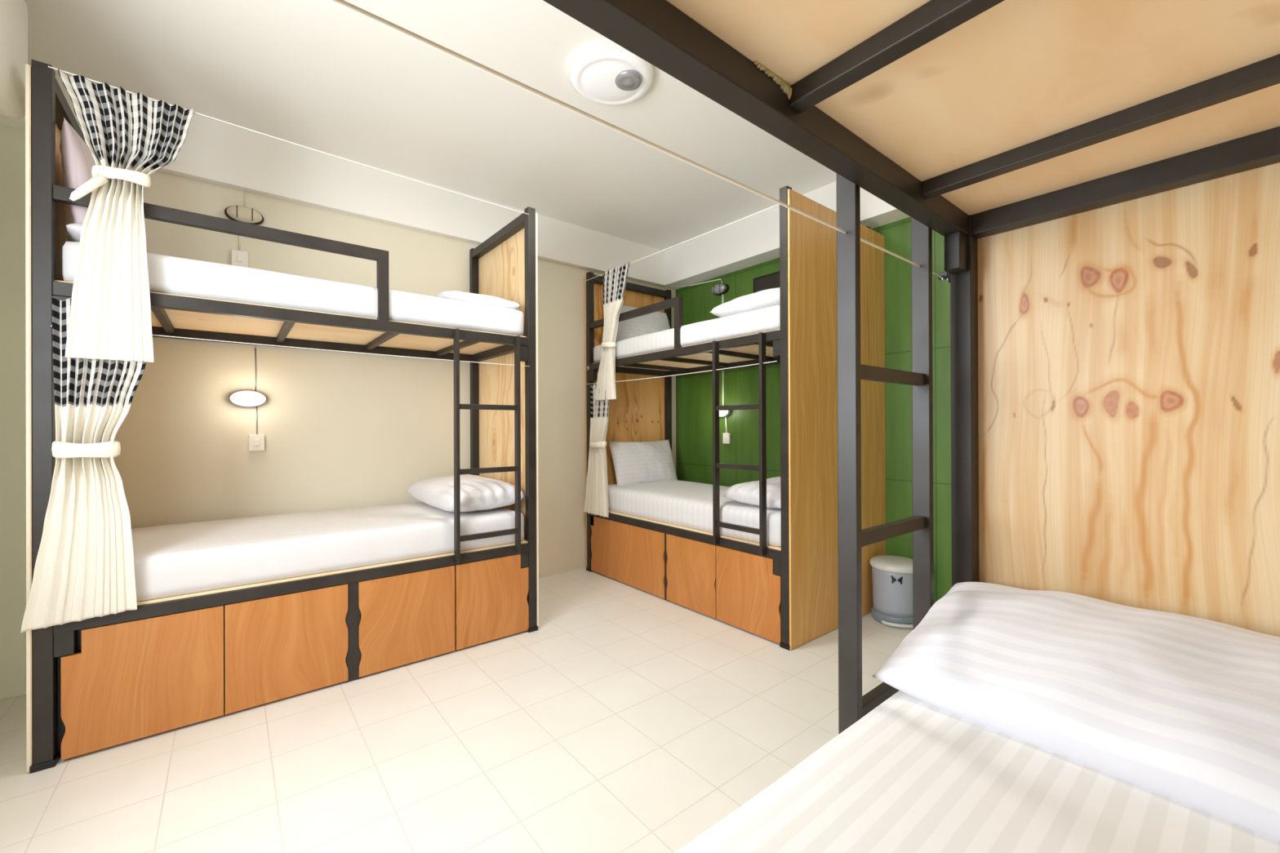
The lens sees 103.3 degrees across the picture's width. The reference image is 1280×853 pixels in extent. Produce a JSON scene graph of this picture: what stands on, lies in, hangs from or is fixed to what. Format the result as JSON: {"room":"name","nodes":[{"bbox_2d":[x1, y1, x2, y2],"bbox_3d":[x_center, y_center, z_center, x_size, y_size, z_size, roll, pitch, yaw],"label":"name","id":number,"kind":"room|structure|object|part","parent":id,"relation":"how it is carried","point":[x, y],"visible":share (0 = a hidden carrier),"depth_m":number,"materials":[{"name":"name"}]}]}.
{"room":"dormitory","nodes":[
{"label":"dormitory","id":0,"kind":"room"},
{"bbox_2d":[0,124,26,700],"bbox_3d":[-2.807,-0.062,2.346,0.298,2.553,0.120,0,0,-39],"label":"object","id":1,"kind":"structure","parent":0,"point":[12,140],"depth_m":2.27,"materials":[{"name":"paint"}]},
{"bbox_2d":[113,170,675,577],"bbox_3d":[-1.341,-0.229,3.691,4.570,2.880,0.120,0,0,-39],"label":"wall","id":2,"kind":"structure","parent":0,"point":[341,430],"depth_m":3.12,"materials":[{"name":"paint"}]},
{"bbox_2d":[231,248,248,266],"bbox_3d":[-2.254,-0.942,2.854,0.074,0.094,0.030,0,0,-39],"label":"light switch","id":3,"kind":"object","parent":2,"relation":"attached to","point":[238,258],"visible":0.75,"depth_m":2.84,"materials":[{"name":"white plastic"}]},
{"bbox_2d":[238,235,240,250],"bbox_3d":[-2.263,-1.067,2.864,0.007,0.160,0.007,0,0,28],"label":"cable","id":4,"kind":"object","parent":2,"relation":"attached to","point":[239,237],"visible":0.65,"depth_m":2.86,"materials":[{"name":"beige paint"}]},
{"bbox_2d":[224,204,263,225],"bbox_3d":[-2.226,-1.192,2.853,0.176,0.099,0.069,0,0,-39],"label":"wall lamp","id":5,"kind":"object","parent":2,"relation":"attached to","point":[237,213],"visible":0.94,"depth_m":2.83,"materials":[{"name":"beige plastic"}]},
{"bbox_2d":[244,191,245,206],"bbox_3d":[-2.244,-1.283,2.880,0.006,0.112,0.006,0,0,-17],"label":"cable","id":6,"kind":"object","parent":2,"relation":"attached to","point":[244,191],"visible":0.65,"depth_m":2.88,"materials":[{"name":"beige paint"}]},
{"bbox_2d":[227,390,267,407],"bbox_3d":[-2.211,-0.157,2.860,0.176,0.099,0.069,0,0,-39],"label":"wall lamp","id":7,"kind":"object","parent":2,"relation":"attached to","point":[243,398],"visible":1,"depth_m":2.84,"materials":[{"name":"white plastic"}]},
{"bbox_2d":[254,348,256,391],"bbox_3d":[-2.205,-0.322,2.908,0.008,0.250,0.006,0,0,-39],"label":"cable","id":8,"kind":"object","parent":2,"relation":"attached to","point":[255,348],"visible":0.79,"depth_m":2.91,"materials":[{"name":"white plastic"}]},
{"bbox_2d":[248,434,264,451],"bbox_3d":[-2.193,0.093,2.899,0.074,0.094,0.030,0,0,-39],"label":"light switch","id":9,"kind":"object","parent":2,"relation":"attached to","point":[255,442],"visible":1,"depth_m":2.89,"materials":[{"name":"white plastic"}]},
{"bbox_2d":[256,406,257,434],"bbox_3d":[-2.200,-0.035,2.910,0.006,0.165,0.006,0,0,-17],"label":"cable","id":10,"kind":"object","parent":2,"relation":"attached to","point":[256,406],"visible":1,"depth_m":2.91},
{"bbox_2d":[0,74,664,286],"bbox_3d":[-1.365,-1.506,3.565,4.080,0.327,0.055,0,0,-39],"label":"ceiling beam","id":11,"kind":"structure","parent":2,"relation":"attached to","point":[215,152],"depth_m":3.23,"materials":[{"name":"paint"}]},
{"bbox_2d":[24,0,835,250],"bbox_3d":[-0.261,-1.728,0.633,6.800,0.100,6.300,0,0,-39],"label":"ceiling","id":12,"kind":"structure","parent":0,"point":[325,76],"depth_m":2.58,"materials":[{"name":"paint"}]},
{"bbox_2d":[567,40,654,105],"bbox_3d":[-0.137,-1.637,2.401,0.412,0.078,0.412,0,0,-39],"label":"ceiling lamp","id":13,"kind":"object","parent":12,"relation":"attached to","point":[606,73],"visible":0.98,"depth_m":2.33,"materials":[{"name":"white plastic"}]},
{"bbox_2d":[0,568,913,852],"bbox_3d":[-0.250,1.252,0.629,6.800,0.100,6.300,0,0,-39],"label":"floor","id":14,"kind":"structure","parent":0,"point":[632,719],"depth_m":1.88,"materials":[{"name":"tile"}]},
{"bbox_2d":[25,59,538,773],"bbox_3d":[-1.655,-0.040,2.736,1.978,2.500,0.978,0,0,-39],"label":"bunk bed","id":15,"kind":"object","parent":14,"relation":"on","point":[166,664],"visible":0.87,"depth_m":2.25,"materials":[{"name":"paint"}]},
{"bbox_3d":[-2.126,-0.045,1.808,0.048,2.488,0.048,0,0,-39],"label":"post","id":16,"kind":"part","parent":15,"relation":"part of","materials":[{"name":"metal"}]},
{"bbox_3d":[-2.426,-0.029,2.135,0.002,2.474,0.926,0,0,-39],"label":"panel","id":17,"kind":"part","parent":15,"relation":"part of","materials":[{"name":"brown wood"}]},
{"bbox_3d":[-2.409,-1.245,2.153,0.046,0.055,0.834,0,0,-39],"label":"rail","id":18,"kind":"part","parent":15,"relation":"part of","materials":[{"name":"metal"}]},
{"bbox_2d":[20,296,146,633],"bbox_3d":[-2.005,0.123,1.837,0.312,1.167,0.103,0,0,-39],"label":"curtain","id":19,"kind":"object","parent":15,"relation":"attached to","point":[84,569],"visible":1,"depth_m":1.83,"materials":[{"name":"beige fabric"}]},
{"bbox_2d":[57,68,193,362],"bbox_3d":[-1.911,-0.751,1.898,0.105,1.013,0.350,0,0,39],"label":"curtain","id":20,"kind":"object","parent":15,"relation":"attached to","point":[129,138],"visible":1,"depth_m":1.87,"materials":[{"name":"beige fabric"}]},
{"bbox_3d":[-1.908,0.971,1.967,0.451,0.454,0.018,0,0,-39],"label":"cabinet door","id":21,"kind":"part","parent":15,"relation":"part of","materials":[{"name":"orange laminate"}]},
{"bbox_3d":[-1.681,-0.693,2.172,1.104,0.346,0.038,0,0,-39],"label":"guard rail","id":22,"kind":"part","parent":15,"relation":"part of","materials":[{"name":"metal"}]},
{"bbox_3d":[-1.555,0.970,2.253,0.449,0.454,0.018,0,0,-39],"label":"cabinet door","id":23,"kind":"part","parent":15,"relation":"part of","materials":[{"name":"orange laminate"}]},
{"bbox_2d":[48,66,528,214],"bbox_3d":[-1.359,-1.251,2.371,1.858,0.021,0.004,0,0,-40],"label":"wire","id":24,"kind":"object","parent":15,"relation":"attached to","point":[48,66],"visible":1,"depth_m":2.24,"materials":[{"name":"grey metal"}]},
{"bbox_2d":[50,325,529,366],"bbox_3d":[-1.365,-0.353,2.381,1.857,0.011,0.003,0,0,-40],"label":"wire","id":25,"kind":"object","parent":15,"relation":"attached to","point":[51,326],"visible":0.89,"depth_m":2.30,"materials":[{"name":"white metal"}]},
{"bbox_3d":[-1.389,-0.496,2.407,1.854,0.050,0.045,0,0,-39],"label":"rail","id":26,"kind":"part","parent":15,"relation":"part of","materials":[{"name":"metal"}]},
{"bbox_3d":[-1.384,0.714,2.405,1.854,0.050,0.045,0,0,-39],"label":"rail","id":27,"kind":"part","parent":15,"relation":"part of","materials":[{"name":"metal"}]},
{"bbox_2d":[62,241,523,335],"bbox_3d":[-1.657,-0.617,2.741,1.835,0.172,0.864,0,0,-39],"label":"mattress","id":28,"kind":"object","parent":15,"relation":"on","point":[168,274],"visible":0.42,"depth_m":2.29,"materials":[{"name":"white fabric"}]},
{"bbox_2d":[66,222,82,241],"bbox_3d":[-2.148,-0.739,2.033,0.340,0.092,0.197,0,0,43],"label":"bedding","id":29,"kind":"object","parent":28,"relation":"on","point":[73,230],"visible":0.09,"depth_m":1.88,"materials":[{"name":"white fabric"}]},
{"bbox_2d":[59,117,95,223],"bbox_3d":[-2.284,-0.903,2.123,0.141,0.468,0.621,0,0,-40],"label":"pillow","id":30,"kind":"object","parent":28,"relation":"on","point":[77,161],"visible":0.27,"depth_m":1.90,"materials":[{"name":"white fabric"}]},
{"bbox_2d":[435,290,520,310],"bbox_3d":[-1.111,-0.723,3.159,0.457,0.124,0.740,0,0,-39],"label":"pillow","id":31,"kind":"object","parent":28,"relation":"on","point":[453,295],"visible":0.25,"depth_m":2.87,"materials":[{"name":"white fabric"}]},
{"bbox_3d":[-1.946,-0.493,3.095,1.854,0.050,0.045,0,0,-39],"label":"rail","id":32,"kind":"part","parent":15,"relation":"part of","materials":[{"name":"metal"}]},
{"bbox_2d":[131,502,524,601],"bbox_3d":[-1.652,0.586,2.739,1.835,0.186,0.863,0,0,-39],"label":"mattress","id":33,"kind":"object","parent":15,"relation":"on","point":[182,558],"visible":0.74,"depth_m":2.39,"materials":[{"name":"white fabric"}]},
{"bbox_2d":[406,474,525,511],"bbox_3d":[-1.108,0.407,3.175,0.448,0.189,0.801,0,0,-41],"label":"pillow","id":34,"kind":"object","parent":33,"relation":"on","point":[477,493],"visible":0.92,"depth_m":2.94,"materials":[{"name":"white fabric"}]},
{"bbox_3d":[-1.169,0.969,2.567,0.454,0.454,0.018,0,0,-39],"label":"cabinet door","id":35,"kind":"part","parent":15,"relation":"part of","materials":[{"name":"orange laminate"}]},
{"bbox_3d":[-1.205,-0.046,3.692,0.048,2.488,0.048,0,0,-39],"label":"post","id":36,"kind":"part","parent":15,"relation":"part of","materials":[{"name":"metal"}]},
{"bbox_3d":[-0.823,0.969,2.848,0.422,0.454,0.018,0,0,-39],"label":"cabinet door","id":37,"kind":"part","parent":15,"relation":"part of","materials":[{"name":"orange laminate"}]},
{"bbox_3d":[-0.929,-0.496,3.350,0.046,0.050,0.834,0,0,-39],"label":"rail","id":38,"kind":"part","parent":15,"relation":"part of","materials":[{"name":"metal"}]},
{"bbox_3d":[-0.932,-1.249,3.352,0.046,0.055,0.834,0,0,-39],"label":"rail","id":39,"kind":"part","parent":15,"relation":"part of","materials":[{"name":"metal"}]},
{"bbox_3d":[-0.908,-0.032,3.368,0.002,2.474,0.926,0,0,-39],"label":"panel","id":40,"kind":"part","parent":15,"relation":"part of","materials":[{"name":"brown wood"}]},
{"bbox_3d":[-0.650,-0.049,3.007,0.048,2.488,0.048,0,0,-39],"label":"post","id":41,"kind":"part","parent":15,"relation":"part of","materials":[{"name":"metal"}]},
{"bbox_2d":[585,185,885,650],"bbox_3d":[0.576,-0.046,3.820,1.124,2.500,2.003,0,0,-39],"label":"bunk bed","id":42,"kind":"object","parent":14,"relation":"on","point":[786,595],"visible":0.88,"depth_m":3.01,"materials":[{"name":"paint"}]},
{"bbox_3d":[-0.416,-0.048,4.255,0.048,2.488,0.048,0,0,-39],"label":"post","id":43,"kind":"part","parent":42,"relation":"part of","materials":[{"name":"metal"}]},
{"bbox_2d":[583,383,609,517],"bbox_3d":[-0.343,0.185,4.077,0.095,1.056,0.368,0,0,-39],"label":"curtain","id":44,"kind":"object","parent":42,"relation":"attached to","point":[596,502],"visible":0.94,"depth_m":4.06,"materials":[{"name":"beige fabric"}]},
{"bbox_2d":[594,261,629,400],"bbox_3d":[-0.221,-0.710,3.906,0.096,1.003,0.484,0,0,-36],"label":"curtain","id":45,"kind":"object","parent":42,"relation":"attached to","point":[614,282],"visible":1,"depth_m":3.90,"materials":[{"name":"beige fabric"}]},
{"bbox_3d":[-0.113,0.967,3.868,0.018,0.454,0.912,0,0,-39],"label":"cabinet door","id":46,"kind":"part","parent":42,"relation":"part of","materials":[{"name":"orange laminate"}]},
{"bbox_3d":[-0.089,-0.034,4.556,0.926,2.474,0.002,0,0,-39],"label":"panel","id":47,"kind":"part","parent":42,"relation":"part of","materials":[{"name":"brown wood"}]},
{"bbox_3d":[-0.078,-1.250,4.535,0.834,0.055,0.046,0,0,-39],"label":"rail","id":48,"kind":"part","parent":42,"relation":"part of","materials":[{"name":"metal"}]},
{"bbox_3d":[-0.075,-0.498,4.534,0.834,0.050,0.046,0,0,-39],"label":"rail","id":49,"kind":"part","parent":42,"relation":"part of","materials":[{"name":"metal"}]},
{"bbox_3d":[-0.065,-0.697,3.819,0.038,0.346,1.077,0,0,-39],"label":"guard rail","id":50,"kind":"part","parent":42,"relation":"part of","materials":[{"name":"metal"}]},
{"bbox_3d":[0.269,-0.050,4.811,0.048,2.488,0.048,0,0,-39],"label":"post","id":51,"kind":"part","parent":42,"relation":"part of","materials":[{"name":"metal"}]},
{"bbox_2d":[586,360,777,384],"bbox_3d":[0.148,-0.420,3.478,0.006,0.161,1.880,0,0,-39],"label":"wire","id":52,"kind":"object","parent":42,"relation":"attached to","point":[774,361],"visible":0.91,"depth_m":3.26,"materials":[{"name":"white metal"}]},
{"bbox_2d":[586,204,778,280],"bbox_3d":[0.153,-1.210,3.485,0.005,0.007,1.880,0,0,-40],"label":"wire","id":53,"kind":"object","parent":42,"relation":"attached to","point":[777,204],"visible":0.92,"depth_m":3.22,"materials":[{"name":"grey metal"}]},
{"bbox_3d":[0.188,-0.500,3.507,0.045,0.050,1.879,0,0,-39],"label":"rail","id":54,"kind":"part","parent":42,"relation":"part of","materials":[{"name":"metal"}]},
{"bbox_3d":[0.193,0.710,3.505,0.045,0.050,1.879,0,0,-39],"label":"rail","id":55,"kind":"part","parent":42,"relation":"part of","materials":[{"name":"metal"}]},
{"bbox_2d":[593,305,780,362],"bbox_3d":[0.516,-0.616,3.775,0.858,0.158,1.872,0,0,-39],"label":"mattress","id":56,"kind":"object","parent":42,"relation":"on","point":[766,319],"visible":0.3,"depth_m":3.23,"materials":[{"name":"white fabric"}]},
{"bbox_2d":[616,305,670,341],"bbox_3d":[0.033,-0.863,4.463,0.672,0.395,0.191,0,0,-37],"label":"pillow","id":57,"kind":"object","parent":56,"relation":"on","point":[655,322],"visible":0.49,"depth_m":4.37,"materials":[{"name":"white fabric"}]},
{"bbox_2d":[710,287,779,317],"bbox_3d":[0.900,-0.763,3.284,0.655,0.174,0.620,0,0,-39],"label":"pillow","id":58,"kind":"object","parent":56,"relation":"on","point":[766,298],"visible":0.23,"depth_m":3.08,"materials":[{"name":"white fabric"}]},
{"bbox_3d":[0.332,0.965,3.320,0.018,0.454,0.453,0,0,-39],"label":"cabinet door","id":59,"kind":"part","parent":42,"relation":"part of","materials":[{"name":"orange laminate"}]},
{"bbox_2d":[608,480,781,546],"bbox_3d":[0.525,0.574,3.775,0.848,0.198,1.871,0,0,-39],"label":"mattress","id":60,"kind":"object","parent":42,"relation":"on","point":[686,504],"visible":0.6,"depth_m":3.46,"materials":[{"name":"white fabric"}]},
{"bbox_2d":[608,440,677,485],"bbox_3d":[0.045,0.322,4.467,0.689,0.399,0.177,0,0,-39],"label":"pillow","id":61,"kind":"object","parent":60,"relation":"on","point":[634,462],"visible":0.99,"depth_m":4.38,"materials":[{"name":"white fabric"}]},
{"bbox_2d":[720,476,780,509],"bbox_3d":[0.936,0.414,3.244,0.715,0.156,0.500,0,0,-39],"label":"pillow","id":62,"kind":"object","parent":60,"relation":"on","point":[748,492],"visible":0.4,"depth_m":3.07,"materials":[{"name":"white fabric"}]},
{"bbox_3d":[0.875,-0.502,4.065,0.045,0.050,1.879,0,0,-39],"label":"rail","id":63,"kind":"part","parent":42,"relation":"part of","materials":[{"name":"metal"}]},
{"bbox_3d":[0.626,0.963,2.957,0.018,0.454,0.469,0,0,-39],"label":"cabinet door","id":64,"kind":"part","parent":42,"relation":"part of","materials":[{"name":"orange laminate"}]},
{"bbox_3d":[0.798,-0.055,2.759,0.048,2.488,0.048,0,0,-39],"label":"post","id":65,"kind":"part","parent":42,"relation":"part of","materials":[{"name":"metal"}]},
{"bbox_3d":[1.218,-0.041,3.065,1.078,2.474,0.002,0,0,-39],"label":"panel","id":66,"kind":"part","parent":42,"relation":"part of","materials":[{"name":"brown wood"}]},
{"bbox_2d":[870,555,913,627],"bbox_3d":[1.580,1.010,3.138,0.319,0.377,0.296,0,0,-39],"label":"trash can","id":67,"kind":"object","parent":14,"relation":"on","point":[891,575],"visible":0.76,"depth_m":3.04,"materials":[{"name":"grey plastic"}]},
{"bbox_3d":[1.589,0.848,3.147,0.294,0.052,0.294,0,0,-39],"label":"lid","id":68,"kind":"part","parent":67,"relation":"part of","materials":[{"name":"plastic"}]},
{"bbox_2d":[543,0,1279,734],"bbox_3d":[0.363,-0.051,0.376,1.978,2.500,0.978,0,0,-39],"label":"bunk bed","id":69,"kind":"object","parent":14,"relation":"on","point":[1100,180],"depth_m":1.00,"materials":[{"name":"paint"}]},
{"bbox_2d":[328,0,942,276],"bbox_3d":[0.048,-0.391,0.726,1.912,0.009,0.005,0,0,-39],"label":"wire","id":70,"kind":"object","parent":69,"relation":"attached to","point":[344,3],"visible":1,"depth_m":0.61,"materials":[{"name":"grey metal"}]},
{"bbox_3d":[0.094,-0.504,0.706,1.854,0.050,0.045,0,0,-39],"label":"rail","id":71,"kind":"part","parent":69,"relation":"part of","materials":[{"name":"metal"}]},
{"bbox_2d":[753,61,791,99],"bbox_3d":[0.201,-0.519,0.762,0.092,0.020,0.010,0,0,-39],"label":"residue","id":72,"kind":"object","parent":69,"relation":"attached to","point":[786,88],"visible":1,"depth_m":0.77,"materials":[{"name":"beige"}]},
{"bbox_3d":[0.803,-0.398,1.333,0.041,0.046,0.032,0,0,-39],"label":"wire bracket","id":73,"kind":"part","parent":69,"relation":"part of","materials":[{"name":"silver metal"}]},
{"bbox_3d":[0.835,-0.057,1.304,0.048,2.488,0.048,0,0,-39],"label":"post","id":74,"kind":"part","parent":69,"relation":"part of","materials":[{"name":"metal"}]},
{"bbox_2d":[675,690,1279,852],"bbox_3d":[0.375,0.591,0.361,1.835,0.154,0.865,0,0,-39],"label":"mattress","id":75,"kind":"object","parent":69,"relation":"on","point":[912,775],"visible":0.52,"depth_m":0.70,"materials":[{"name":"white fabric"}]},
{"bbox_2d":[871,582,1279,841],"bbox_3d":[0.894,0.448,0.859,0.446,0.196,0.800,0,0,-39],"label":"pillow","id":76,"kind":"object","parent":75,"relation":"on","point":[1183,708],"visible":0.94,"depth_m":0.82,"materials":[{"name":"white fabric"}]},
{"bbox_3d":[1.111,-0.508,0.962,0.046,0.050,0.834,0,0,-39],"label":"rail","id":77,"kind":"part","parent":69,"relation":"part of","materials":[{"name":"metal"}]},
{"bbox_3d":[1.135,-0.044,0.977,0.002,2.474,0.926,0,0,-39],"label":"panel","id":78,"kind":"part","parent":69,"relation":"part of","materials":[{"name":"brown wood"}]},
{"bbox_2d":[675,216,951,604],"bbox_3d":[2.339,-0.245,2.640,0.120,2.880,6.150,0,0,-39],"label":"wall","id":79,"kind":"structure","parent":0,"point":[694,392],"depth_m":3.38,"materials":[{"name":"green paint"}]},
{"bbox_2d":[671,278,722,288],"bbox_3d":[0.534,-1.306,4.714,0.580,0.086,0.058,0,0,41],"label":"cable","id":80,"kind":"object","parent":79,"relation":"attached to","point":[719,278],"visible":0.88,"depth_m":4.72,"materials":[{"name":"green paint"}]},
{"bbox_2d":[711,283,728,295],"bbox_3d":[0.703,-1.221,4.498,0.069,0.099,0.176,0,0,-39],"label":"wall lamp","id":81,"kind":"object","parent":79,"relation":"attached to","point":[720,289],"visible":1,"depth_m":4.46,"materials":[{"name":"black plastic"}]},
{"bbox_2d":[721,293,724,303],"bbox_3d":[0.737,-1.036,4.506,0.017,0.280,0.017,0,0,-17],"label":"cable","id":82,"kind":"object","parent":79,"relation":"attached to","point":[722,295],"visible":0.35,"depth_m":4.50,"materials":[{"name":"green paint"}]},
{"bbox_2d":[722,370,724,405],"bbox_3d":[0.740,-0.338,4.505,0.015,0.315,0.015,0,0,28],"label":"cable","id":83,"kind":"object","parent":79,"relation":"attached to","point":[722,371],"visible":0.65,"depth_m":4.50,"materials":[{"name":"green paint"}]},
{"bbox_2d":[719,410,730,417],"bbox_3d":[0.717,-0.131,4.485,0.069,0.099,0.176,0,0,-39],"label":"wall lamp","id":84,"kind":"object","parent":79,"relation":"attached to","point":[722,413],"visible":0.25,"depth_m":4.43,"materials":[{"name":"white"}]},
{"bbox_2d":[719,410,728,416],"bbox_3d":[0.705,-0.131,4.476,0.039,0.086,0.160,0,0,-39],"label":"diffuser","id":85,"kind":"object","parent":84,"relation":"attached to","point":[722,413],"depth_m":4.43,"materials":[{"name":"white"}]},
{"bbox_2d":[724,417,727,432],"bbox_3d":[0.763,-0.011,4.477,0.016,0.151,0.026,0,0,-39],"label":"cable","id":86,"kind":"object","parent":79,"relation":"attached to","point":[726,419],"visible":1,"depth_m":4.47,"materials":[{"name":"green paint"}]},
{"bbox_2d":[722,432,730,444],"bbox_3d":[0.761,0.104,4.462,0.030,0.094,0.074,0,0,-39],"label":"light switch","id":87,"kind":"object","parent":79,"relation":"attached to","point":[726,436],"visible":1,"depth_m":4.45,"materials":[{"name":"white plastic"}]},
{"bbox_2d":[753,271,779,293],"bbox_3d":[1.099,-1.115,4.040,0.034,0.235,0.470,0,0,-39],"label":"panel","id":88,"kind":"object","parent":79,"relation":"attached to","point":[770,281],"visible":0.28,"depth_m":4.10,"materials":[{"name":"black plastic"}]},
{"bbox_2d":[662,181,910,289],"bbox_3d":[2.214,-1.521,2.544,0.190,0.327,6.150,0,0,-39],"label":"beam","id":89,"kind":"structure","parent":79,"relation":"attached to","point":[754,239],"depth_m":4.13,"materials":[{"name":"paint"}]},
{"bbox_3d":[-2.043,-0.231,1.048,0.150,2.880,3.100,0,0,-39],"label":"wall","id":90,"kind":"structure","parent":0,"visible":0},
{"bbox_2d":[0,0,27,117],"bbox_3d":[-2.149,-1.374,1.507,0.268,0.472,0.880,0,0,-39],"label":"air conditioner","id":91,"kind":"object","parent":90,"relation":"attached to","point":[13,13],"visible":0.9,"depth_m":1.79,"materials":[{"name":"white plastic"}]}
]}

